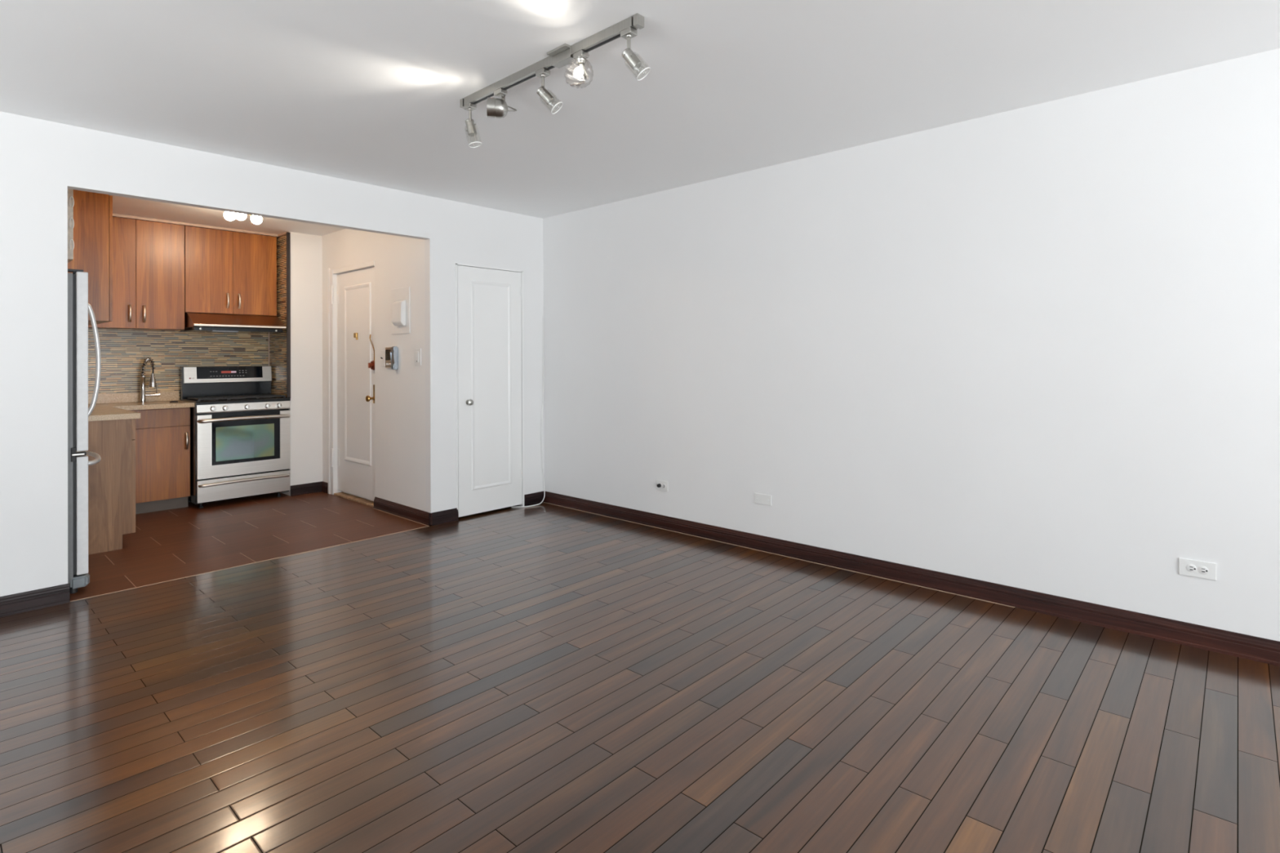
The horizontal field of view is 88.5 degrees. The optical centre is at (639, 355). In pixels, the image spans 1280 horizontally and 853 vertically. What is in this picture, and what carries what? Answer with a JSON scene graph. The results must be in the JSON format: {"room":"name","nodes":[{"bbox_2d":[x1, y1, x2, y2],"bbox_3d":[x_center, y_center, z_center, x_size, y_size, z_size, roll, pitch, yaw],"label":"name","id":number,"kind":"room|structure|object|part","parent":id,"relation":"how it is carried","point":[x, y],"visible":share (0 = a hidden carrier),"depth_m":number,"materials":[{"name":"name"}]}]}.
{"room":"empty living room","nodes":[
{"label":"empty living room","id":0,"kind":"room"},
{"bbox_2d":[108,195,344,236],"bbox_3d":[-3.520,-1.242,4.897,2.590,0.165,2.970,-1,0,42],"label":"ceiling","id":1,"kind":"structure","parent":0,"point":[125,206],"depth_m":5.51,"materials":[{"name":"paint"}]},
{"bbox_2d":[67,188,74,262],"bbox_3d":[-4.015,-0.894,4.186,0.301,0.527,0.590,-1,0,42],"label":"wall","id":2,"kind":"structure","parent":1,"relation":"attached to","point":[70,192],"depth_m":4.29,"materials":[{"name":"beige paint"}]},
{"bbox_2d":[67,189,112,324],"bbox_3d":[-4.173,-0.700,4.834,0.792,0.907,0.337,-1,0,42],"label":"upper cabinet","id":3,"kind":"object","parent":1,"relation":"attached to","point":[92,211],"visible":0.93,"depth_m":4.63,"materials":[{"name":"brown wood"}]},
{"bbox_3d":[-3.919,-0.696,4.819,0.397,0.895,0.018,-1,0,42],"label":"door","id":4,"kind":"part","parent":3,"relation":"part of","materials":[{"name":"brown wood"}]},
{"bbox_2d":[223,211,262,224],"bbox_3d":[-3.049,-1.093,5.045,0.145,0.137,0.263,-1,0,42],"label":"ceiling lamp","id":5,"kind":"object","parent":1,"relation":"attached to","point":[255,220],"visible":0.71,"depth_m":5.04,"materials":[{"name":"white glass"}]},
{"bbox_3d":[-3.105,-1.064,4.972,0.080,0.080,0.080,-1,0,42],"label":"bulb","id":6,"kind":"part","parent":5,"relation":"part of","materials":[{"name":"white glass"}]},
{"bbox_3d":[-3.077,-1.085,5.062,0.079,0.081,0.079,-1,0,42],"label":"bulb","id":7,"kind":"part","parent":5,"relation":"part of","materials":[{"name":"white glass"}]},
{"bbox_3d":[-2.981,-1.064,5.108,0.080,0.080,0.080,-1,0,42],"label":"bulb","id":8,"kind":"part","parent":5,"relation":"part of","materials":[{"name":"white glass"}]},
{"bbox_2d":[0,111,544,596],"bbox_3d":[-3.000,0.036,3.498,0.075,2.500,6.300,-1,0,42],"label":"wall","id":9,"kind":"structure","parent":0,"point":[40,159],"depth_m":3.60,"materials":[{"name":"white paint"}]},
{"bbox_2d":[0,583,70,617],"bbox_3d":[-3.998,1.238,2.321,0.018,0.095,3.016,-1,0,42],"label":"baseboard","id":10,"kind":"structure","parent":9,"relation":"attached to","point":[15,603],"depth_m":3.33,"materials":[{"name":"brown wood"}]},
{"bbox_2d":[70,525,429,601],"bbox_3d":[-2.285,1.290,4.206,0.005,0.011,2.090,-1,0,42],"label":"trim","id":11,"kind":"structure","parent":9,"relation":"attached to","point":[428,526],"depth_m":3.99,"materials":[{"name":"brown wood"}]},
{"bbox_2d":[428,507,458,526],"bbox_3d":[-1.508,1.238,5.054,0.018,0.095,0.246,-1,0,42],"label":"baseboard","id":12,"kind":"object","parent":9,"relation":"attached to","point":[449,515],"visible":1,"depth_m":5.05,"materials":[{"name":"brown wood"}]},
{"bbox_2d":[455,263,524,516],"bbox_3d":[-1.212,0.279,5.386,0.091,2.012,0.656,-1,0,42],"label":"door","id":13,"kind":"structure","parent":9,"relation":"in","point":[490,345],"depth_m":5.37,"materials":[{"name":"white paint"}]},
{"bbox_3d":[-1.349,0.367,5.206,0.053,0.050,0.050,-1,0,42],"label":"knob","id":14,"kind":"part","parent":13,"relation":"part of","materials":[{"name":"silver metal"}]},
{"bbox_3d":[-1.215,0.234,5.390,0.006,1.678,0.386,-1,0,42],"label":"panel moulding","id":15,"kind":"part","parent":13,"relation":"part of","materials":[{"name":"white paint"}]},
{"bbox_2d":[511,315,545,507],"bbox_3d":[-0.943,0.465,5.652,0.332,1.639,0.090,0,0,-41],"label":"cord","id":16,"kind":"object","parent":9,"relation":"attached to","point":[543,316],"visible":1,"depth_m":5.77,"materials":[{"name":"white plastic"}]},
{"bbox_2d":[524,491,543,506],"bbox_3d":[-0.913,1.238,5.707,0.018,0.095,0.222,-1,0,42],"label":"baseboard","id":17,"kind":"structure","parent":9,"relation":"attached to","point":[531,499],"depth_m":5.69,"materials":[{"name":"brown wood"}]},
{"bbox_2d":[276,231,322,496],"bbox_3d":[-3.384,0.072,6.421,0.620,2.460,0.293,-1,0,42],"label":"wall","id":18,"kind":"structure","parent":0,"point":[305,409],"depth_m":6.21,"materials":[{"name":"paint"}]},
{"bbox_2d":[112,213,288,236],"bbox_3d":[-3.890,-1.145,5.595,0.226,0.020,1.602,-1,0,42],"label":"trim","id":19,"kind":"structure","parent":18,"relation":"attached to","point":[113,215],"depth_m":5.75,"materials":[{"name":"brown wood"}]},
{"bbox_2d":[269,235,286,396],"bbox_3d":[-3.451,-0.359,6.281,0.516,1.560,0.006,-1,0,42],"label":"backsplash","id":20,"kind":"structure","parent":18,"relation":"attached to","point":[277,341],"depth_m":6.25,"materials":[{"name":"tile"}]},
{"bbox_2d":[286,231,290,398],"bbox_3d":[-3.261,-0.376,6.094,0.020,1.541,0.028,-1,0,42],"label":"trim","id":21,"kind":"structure","parent":18,"relation":"attached to","point":[288,234],"depth_m":6.08,"materials":[{"name":"black wood"}]},
{"bbox_2d":[290,481,322,496],"bbox_3d":[-3.141,1.252,6.201,0.018,0.095,0.292,-1,0,42],"label":"baseboard","id":22,"kind":"structure","parent":18,"relation":"attached to","point":[307,488],"depth_m":6.19,"materials":[{"name":"brown wood"}]},
{"bbox_2d":[322,228,426,511],"bbox_3d":[-2.503,0.065,5.899,2.425,2.460,0.120,-1,0,42],"label":"wall","id":23,"kind":"structure","parent":0,"point":[399,261],"depth_m":5.37,"materials":[{"name":"paint"}]},
{"bbox_2d":[321,481,328,493],"bbox_3d":[-3.006,1.252,6.263,0.135,0.095,0.018,-1,0,42],"label":"baseboard","id":24,"kind":"structure","parent":23,"relation":"attached to","point":[325,485],"depth_m":6.25,"materials":[{"name":"brown wood"}]},
{"bbox_2d":[327,260,375,506],"bbox_3d":[-2.585,0.235,5.921,0.922,2.120,0.138,-1,0,42],"label":"door","id":25,"kind":"structure","parent":23,"relation":"in","point":[350,289],"depth_m":5.95,"materials":[{"name":"white paint"}]},
{"bbox_3d":[-2.531,0.160,5.877,0.532,1.600,0.010,-1,0,42],"label":"panel moulding","id":26,"kind":"part","parent":25,"relation":"part of","materials":[{"name":"white paint"}]},
{"bbox_3d":[-2.313,0.364,5.629,0.056,0.056,0.072,-1,0,42],"label":"knob","id":27,"kind":"part","parent":25,"relation":"part of","materials":[{"name":"gold metal"}]},
{"bbox_3d":[-2.311,-0.070,5.665,0.074,0.238,0.018,-1,0,38],"label":"chain","id":28,"kind":"part","parent":25,"relation":"part of","materials":[{"name":"gold metal"}]},
{"bbox_3d":[-2.287,0.327,5.658,0.038,0.160,0.006,-1,0,42],"label":"lock plate","id":29,"kind":"part","parent":25,"relation":"part of","materials":[{"name":"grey metal"}]},
{"bbox_2d":[380,351,385,366],"bbox_3d":[-2.154,0.021,5.485,0.070,0.130,0.022,-1,0,42],"label":"toggle switch","id":30,"kind":"object","parent":23,"relation":"attached to","point":[382,353],"visible":1,"depth_m":5.48,"materials":[{"name":"white plastic"}]},
{"bbox_2d":[385,346,398,369],"bbox_3d":[-2.039,0.017,5.366,0.190,0.190,0.043,-1,0,42],"label":"intercom","id":31,"kind":"object","parent":23,"relation":"attached to","point":[391,353],"visible":1,"depth_m":5.32,"materials":[{"name":"white plastic"}]},
{"bbox_2d":[391,286,410,334],"bbox_3d":[-1.943,-0.363,5.272,0.300,0.369,0.051,-1,0,42],"label":"door chime","id":32,"kind":"object","parent":23,"relation":"attached to","point":[400,297],"visible":1,"depth_m":5.24,"materials":[{"name":"white plastic"}]},
{"bbox_2d":[373,497,431,525],"bbox_3d":[-1.918,1.241,5.272,0.918,0.095,0.018,-1,0,42],"label":"baseboard","id":33,"kind":"structure","parent":23,"relation":"attached to","point":[420,516],"depth_m":5.25,"materials":[{"name":"brown wood"}]},
{"bbox_2d":[414,348,421,364],"bbox_3d":[-1.730,0.007,5.105,0.095,0.130,0.012,-1,0,42],"label":"light switch","id":34,"kind":"object","parent":23,"relation":"attached to","point":[417,351],"visible":1,"depth_m":5.09,"materials":[{"name":"white plastic"}]},
{"bbox_2d":[0,491,1279,852],"bbox_3d":[-0.733,1.324,1.500,11.250,0.120,6.400,-1,0,42],"label":"floor","id":35,"kind":"structure","parent":0,"point":[544,677],"depth_m":2.37,"materials":[{"name":"brown wood"}]},
{"bbox_2d":[67,268,101,593],"bbox_3d":[-3.500,0.410,3.623,0.772,1.758,0.811,-1,0,42],"label":"refrigerator","id":36,"kind":"object","parent":35,"relation":"on","point":[78,307],"visible":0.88,"depth_m":3.57,"materials":[{"name":"silver metal"}]},
{"bbox_3d":[-3.319,0.033,3.835,0.760,0.977,0.050,-1,0,42],"label":"door","id":37,"kind":"part","parent":36,"relation":"part of","materials":[{"name":"silver metal"}]},
{"bbox_3d":[-3.314,0.871,3.831,0.760,0.640,0.050,-1,0,42],"label":"freezer door","id":38,"kind":"part","parent":36,"relation":"part of","materials":[{"name":"silver metal"}]},
{"bbox_3d":[-3.266,0.597,3.884,0.623,0.030,0.109,-1,0,42],"label":"handle","id":39,"kind":"part","parent":36,"relation":"part of","materials":[{"name":"silver metal"}]},
{"bbox_3d":[-3.064,0.022,3.677,0.023,0.638,0.074,-1,0,42],"label":"handle","id":40,"kind":"part","parent":36,"relation":"part of","materials":[{"name":"silver metal"}]},
{"bbox_2d":[84,418,135,555],"bbox_3d":[-4.028,0.862,4.593,1.078,0.868,0.616,-1,0,42],"label":"base cabinet","id":41,"kind":"object","parent":35,"relation":"on","point":[112,480],"visible":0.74,"depth_m":4.36,"materials":[{"name":"brown wood"}]},
{"bbox_3d":[-3.630,0.499,4.634,0.534,0.139,0.020,-1,0,42],"label":"drawer","id":42,"kind":"part","parent":41,"relation":"part of","materials":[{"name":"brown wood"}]},
{"bbox_3d":[-3.628,0.885,4.632,0.534,0.626,0.020,-1,0,42],"label":"door","id":43,"kind":"part","parent":41,"relation":"part of","materials":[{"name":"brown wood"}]},
{"bbox_2d":[88,400,194,421],"bbox_3d":[-3.987,0.411,4.933,1.522,0.036,1.214,-1,0,42],"label":"countertop","id":44,"kind":"structure","parent":41,"relation":"on","point":[104,411],"depth_m":5.18,"materials":[{"name":"beige stone"}]},
{"bbox_2d":[88,391,178,404],"bbox_3d":[-4.541,0.356,5.438,0.015,0.082,1.214,-1,0,42],"label":"stone upstand","id":45,"kind":"object","parent":44,"relation":"on","point":[173,395],"visible":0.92,"depth_m":5.63,"materials":[{"name":"beige stone"}]},
{"bbox_2d":[139,357,159,402],"bbox_3d":[-4.219,0.205,5.657,0.145,0.386,0.088,0,0,-41],"label":"kitchen faucet","id":46,"kind":"object","parent":44,"relation":"on","point":[152,384],"visible":1,"depth_m":5.64,"materials":[{"name":"silver metal"}]},
{"bbox_2d":[128,407,190,514],"bbox_3d":[-4.156,0.868,5.538,0.416,0.868,0.540,-1,0,42],"label":"base cabinet","id":47,"kind":"object","parent":35,"relation":"on","point":[162,436],"visible":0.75,"depth_m":5.48,"materials":[{"name":"brown wood"}]},
{"bbox_3d":[-4.038,0.518,5.430,0.018,0.149,0.537,-1,0,42],"label":"drawer","id":48,"kind":"part","parent":47,"relation":"part of","materials":[{"name":"brown wood"}]},
{"bbox_3d":[-4.036,0.897,5.428,0.018,0.603,0.537,-1,0,42],"label":"door","id":49,"kind":"part","parent":47,"relation":"part of","materials":[{"name":"brown wood"}]},
{"bbox_3d":[-3.858,0.722,5.591,0.044,0.146,0.026,-1,0,42],"label":"handle","id":50,"kind":"part","parent":47,"relation":"part of","materials":[{"name":"silver metal"}]},
{"bbox_2d":[180,365,290,508],"bbox_3d":[-3.653,0.698,5.958,0.576,1.206,0.745,-1,0,42],"label":"gas stove","id":51,"kind":"object","parent":35,"relation":"on","point":[240,430],"visible":1,"depth_m":5.84,"materials":[{"name":"silver metal"}]},
{"bbox_3d":[-3.649,0.451,5.620,0.030,0.046,0.046,-1,0,42],"label":"knob","id":52,"kind":"part","parent":51,"relation":"part of","materials":[{"name":"silver metal"}]},
{"bbox_3d":[-3.587,0.451,5.688,0.030,0.046,0.046,-1,0,42],"label":"knob","id":53,"kind":"part","parent":51,"relation":"part of","materials":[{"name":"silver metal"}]},
{"bbox_3d":[-3.811,0.172,6.097,0.032,0.150,0.713,-1,0,42],"label":"display panel","id":54,"kind":"part","parent":51,"relation":"part of","materials":[{"name":"metal"}]},
{"bbox_3d":[-3.802,0.153,6.100,0.018,0.107,0.538,-1,0,42],"label":"display glass","id":55,"kind":"part","parent":51,"relation":"part of","materials":[{"name":"black glass"}]},
{"bbox_2d":[180,394,290,404],"bbox_3d":[-3.671,0.389,5.974,0.494,0.052,0.745,-1,0,42],"label":"cooktop","id":56,"kind":"object","parent":51,"relation":"in","point":[198,399],"depth_m":5.87,"materials":[{"name":"metal"}]},
{"bbox_3d":[-3.500,0.451,5.823,0.032,0.070,0.735,-1,0,42],"label":"control panel","id":57,"kind":"part","parent":51,"relation":"part of","materials":[{"name":"metal"}]},
{"bbox_3d":[-3.497,0.773,5.822,0.030,0.540,0.733,-1,0,42],"label":"oven door","id":58,"kind":"part","parent":51,"relation":"part of","materials":[{"name":"metal"}]},
{"bbox_3d":[-3.495,1.150,5.820,0.030,0.187,0.733,-1,0,42],"label":"drawer","id":59,"kind":"part","parent":51,"relation":"part of","materials":[{"name":"metal"}]},
{"bbox_3d":[-3.465,0.549,5.791,0.071,0.040,0.733,-1,0,42],"label":"handle","id":60,"kind":"part","parent":51,"relation":"part of","materials":[{"name":"metal"}]},
{"bbox_3d":[-3.470,1.096,5.795,0.052,0.032,0.724,-1,0,42],"label":"handle","id":61,"kind":"part","parent":51,"relation":"part of","materials":[{"name":"metal"}]},
{"bbox_3d":[-3.486,0.760,5.811,0.002,0.294,0.462,-1,0,42],"label":"viewing pane","id":62,"kind":"part","parent":51,"relation":"part of","materials":[{"name":"clear glass"}]},
{"bbox_2d":[0,0,1279,218],"bbox_3d":[0.218,-1.305,0.648,8.660,0.120,6.420,-1,0,42],"label":"ceiling","id":63,"kind":"structure","parent":0,"point":[366,91],"depth_m":2.86,"materials":[{"name":"paint"}]},
{"bbox_2d":[460,13,644,108],"bbox_3d":[-0.409,-1.208,2.781,1.152,0.046,0.130,-1,0,42],"label":"ceiling track","id":64,"kind":"object","parent":63,"relation":"attached to","point":[561,56],"visible":0.83,"depth_m":2.65,"materials":[{"name":"silver metal"}]},
{"bbox_2d":[463,102,481,147],"bbox_3d":[-0.793,-1.091,3.114,0.085,0.199,0.065,0,0,10],"label":"spotlight","id":65,"kind":"object","parent":64,"relation":"attached to","point":[471,129],"visible":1,"depth_m":3.10,"materials":[{"name":"silver metal"}]},
{"bbox_3d":[-0.805,-1.136,3.114,0.022,0.067,0.021,-1,0,42],"label":"stem","id":66,"kind":"part","parent":65,"relation":"part of","materials":[{"name":"silver metal"}]},
{"bbox_2d":[465,119,476,136],"bbox_3d":[-0.801,-1.082,3.114,0.055,0.078,0.041,0,0,3],"label":"socket","id":67,"kind":"object","parent":65,"relation":"attached to","point":[471,129],"depth_m":3.10,"materials":[{"name":"silver metal"}]},
{"bbox_2d":[486,88,517,118],"bbox_3d":[-0.620,-1.131,2.953,0.133,0.123,0.084,0,0,-9],"label":"spotlight","id":68,"kind":"object","parent":64,"relation":"attached to","point":[495,108],"visible":1,"depth_m":2.92,"materials":[{"name":"silver metal"}]},
{"bbox_2d":[535,67,563,114],"bbox_3d":[-0.375,-1.105,2.751,0.099,0.179,0.092,-1,0,42],"label":"spotlight","id":69,"kind":"object","parent":64,"relation":"attached to","point":[542,92],"visible":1,"depth_m":2.74,"materials":[{"name":"silver metal"}]},
{"bbox_3d":[-0.406,-1.140,2.751,0.022,0.067,0.021,-1,0,42],"label":"stem","id":70,"kind":"part","parent":69,"relation":"part of","materials":[{"name":"silver metal"}]},
{"bbox_2d":[536,86,554,105],"bbox_3d":[-0.395,-1.089,2.751,0.075,0.077,0.041,0,0,2],"label":"socket","id":71,"kind":"object","parent":69,"relation":"attached to","point":[542,92],"depth_m":2.73,"materials":[{"name":"silver metal"}]},
{"bbox_2d":[564,49,593,88],"bbox_3d":[-0.231,-1.125,2.603,0.119,0.141,0.084,0,0,30],"label":"spotlight","id":72,"kind":"object","parent":64,"relation":"attached to","point":[580,56],"visible":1,"depth_m":2.58,"materials":[{"name":"silver metal"}]},
{"bbox_2d":[575,55,586,65],"bbox_3d":[-0.233,-1.164,2.594,0.044,0.022,0.043,-1,0,42],"label":"socket","id":73,"kind":"object","parent":72,"relation":"attached to","point":[580,60],"depth_m":2.58,"materials":[{"name":"silver metal"}]},
{"bbox_3d":[-0.223,-1.133,2.614,0.018,0.057,0.057,0,0,26],"label":"arm","id":74,"kind":"part","parent":72,"relation":"part of","materials":[{"name":"silver metal"}]},
{"bbox_2d":[620,26,650,80],"bbox_3d":[-0.012,-1.107,2.418,0.096,0.182,0.089,-1,0,42],"label":"spotlight","id":75,"kind":"object","parent":64,"relation":"attached to","point":[628,55],"visible":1,"depth_m":2.40,"materials":[{"name":"silver metal"}]},
{"bbox_3d":[-0.041,-1.144,2.419,0.022,0.067,0.021,-1,0,42],"label":"stem","id":76,"kind":"part","parent":75,"relation":"part of","materials":[{"name":"silver metal"}]},
{"bbox_2d":[622,48,641,70],"bbox_3d":[-0.031,-1.092,2.418,0.073,0.078,0.041,0,0,3],"label":"socket","id":77,"kind":"object","parent":75,"relation":"attached to","point":[628,54],"depth_m":2.40,"materials":[{"name":"silver metal"}]},
{"bbox_2d":[542,48,1279,641],"bbox_3d":[2.035,0.008,3.253,9.500,2.500,0.120,-1,0,42],"label":"wall","id":78,"kind":"structure","parent":0,"point":[1036,348],"depth_m":3.40,"materials":[{"name":"white paint"}]},
{"bbox_2d":[656,480,667,491],"bbox_3d":[0.156,0.962,4.861,0.110,0.076,0.032,-1,0,42],"label":"wall outlet","id":79,"kind":"object","parent":78,"relation":"attached to","point":[660,485],"visible":1,"depth_m":4.86,"materials":[{"name":"white plastic"}]},
{"bbox_2d":[754,493,771,506],"bbox_3d":[0.803,0.935,4.289,0.126,0.068,0.006,-1,0,42],"label":"blank wall plate","id":80,"kind":"object","parent":78,"relation":"attached to","point":[762,499],"visible":1,"depth_m":4.29,"materials":[{"name":"white plastic"}]},
{"bbox_2d":[543,491,1279,666],"bbox_3d":[2.291,1.208,2.927,8.500,0.095,0.018,-1,0,42],"label":"baseboard","id":81,"kind":"structure","parent":78,"relation":"attached to","point":[1262,650],"depth_m":3.40,"materials":[{"name":"brown wood"}]},
{"bbox_2d":[1178,557,1216,580],"bbox_3d":[2.402,0.918,2.831,0.124,0.072,0.009,-1,0,42],"label":"wall outlet","id":82,"kind":"object","parent":78,"relation":"attached to","point":[1205,570],"visible":1,"depth_m":2.83,"materials":[{"name":"white plastic"}]},
{"bbox_2d":[1186,564,1196,572],"bbox_3d":[2.386,0.918,2.842,0.033,0.033,0.003,-1,0,42],"label":"socket","id":83,"kind":"object","parent":82,"relation":"attached to","point":[1190,567],"depth_m":2.84,"materials":[{"name":"white plastic"}]},
{"bbox_2d":[1198,566,1208,573],"bbox_3d":[2.415,0.918,2.816,0.033,0.033,0.003,-1,0,42],"label":"socket","id":84,"kind":"object","parent":82,"relation":"attached to","point":[1202,570],"depth_m":2.82,"materials":[{"name":"white plastic"}]},
{"bbox_3d":[-4.519,0.074,5.562,0.100,2.460,2.507,-1,0,42],"label":"wall","id":85,"kind":"structure","parent":0,"visible":0},
{"bbox_2d":[88,217,184,330],"bbox_3d":[-4.277,-0.680,5.514,0.316,0.904,0.712,-1,0,42],"label":"upper cabinet","id":86,"kind":"object","parent":85,"relation":"attached to","point":[148,256],"visible":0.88,"depth_m":5.50,"materials":[{"name":"brown wood"}]},
{"bbox_3d":[-4.308,-0.681,5.312,0.018,0.901,0.369,-1,0,42],"label":"door","id":87,"kind":"part","parent":86,"relation":"part of","materials":[{"name":"brown wood"}]},
{"bbox_3d":[-4.193,-0.352,5.401,0.044,0.145,0.026,-1,0,42],"label":"handle","id":88,"kind":"part","parent":86,"relation":"part of","materials":[{"name":"silver metal"}]},
{"bbox_3d":[-4.128,-0.352,5.472,0.044,0.145,0.026,-1,0,42],"label":"handle","id":89,"kind":"part","parent":86,"relation":"part of","materials":[{"name":"silver metal"}]},
{"bbox_3d":[-4.068,-0.681,5.575,0.018,0.901,0.337,-1,0,42],"label":"door","id":90,"kind":"part","parent":86,"relation":"part of","materials":[{"name":"brown wood"}]},
{"bbox_2d":[88,328,268,400],"bbox_3d":[-4.465,-0.022,5.543,0.006,0.850,2.451,-1,0,42],"label":"backsplash","id":91,"kind":"structure","parent":85,"relation":"attached to","point":[123,353],"depth_m":5.80,"materials":[{"name":"tile"}]},
{"bbox_2d":[184,226,276,315],"bbox_3d":[-3.788,-0.756,6.052,0.316,0.752,0.735,-1,0,42],"label":"upper cabinet","id":92,"kind":"object","parent":85,"relation":"attached to","point":[226,272],"visible":1,"depth_m":5.95,"materials":[{"name":"brown wood"}]},
{"bbox_3d":[-3.828,-0.757,5.840,0.018,0.749,0.364,-1,0,42],"label":"door","id":93,"kind":"part","parent":92,"relation":"part of","materials":[{"name":"brown wood"}]},
{"bbox_3d":[-3.717,-0.501,5.925,0.044,0.139,0.026,-1,0,42],"label":"handle","id":94,"kind":"part","parent":92,"relation":"part of","materials":[{"name":"silver metal"}]},
{"bbox_2d":[180,312,286,333],"bbox_3d":[-3.709,-0.295,5.987,0.510,0.168,0.726,-1,0,42],"label":"range hood","id":95,"kind":"object","parent":92,"relation":"attached to","point":[193,322],"visible":0.99,"depth_m":5.84,"materials":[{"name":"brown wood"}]},
{"bbox_3d":[-3.654,-0.501,5.994,0.044,0.139,0.026,-1,0,42],"label":"handle","id":96,"kind":"part","parent":92,"relation":"part of","materials":[{"name":"silver metal"}]},
{"bbox_3d":[-3.580,-0.757,6.112,0.018,0.749,0.365,-1,0,42],"label":"door","id":97,"kind":"part","parent":92,"relation":"part of","materials":[{"name":"brown wood"}]},
{"bbox_2d":[268,333,269,365],"bbox_3d":[-3.638,-0.077,6.441,0.008,0.360,0.009,-1,0,42],"label":"trim","id":98,"kind":"structure","parent":85,"relation":"attached to","point":[268,334],"depth_m":6.44,"materials":[{"name":"grey metal"}]}
]}

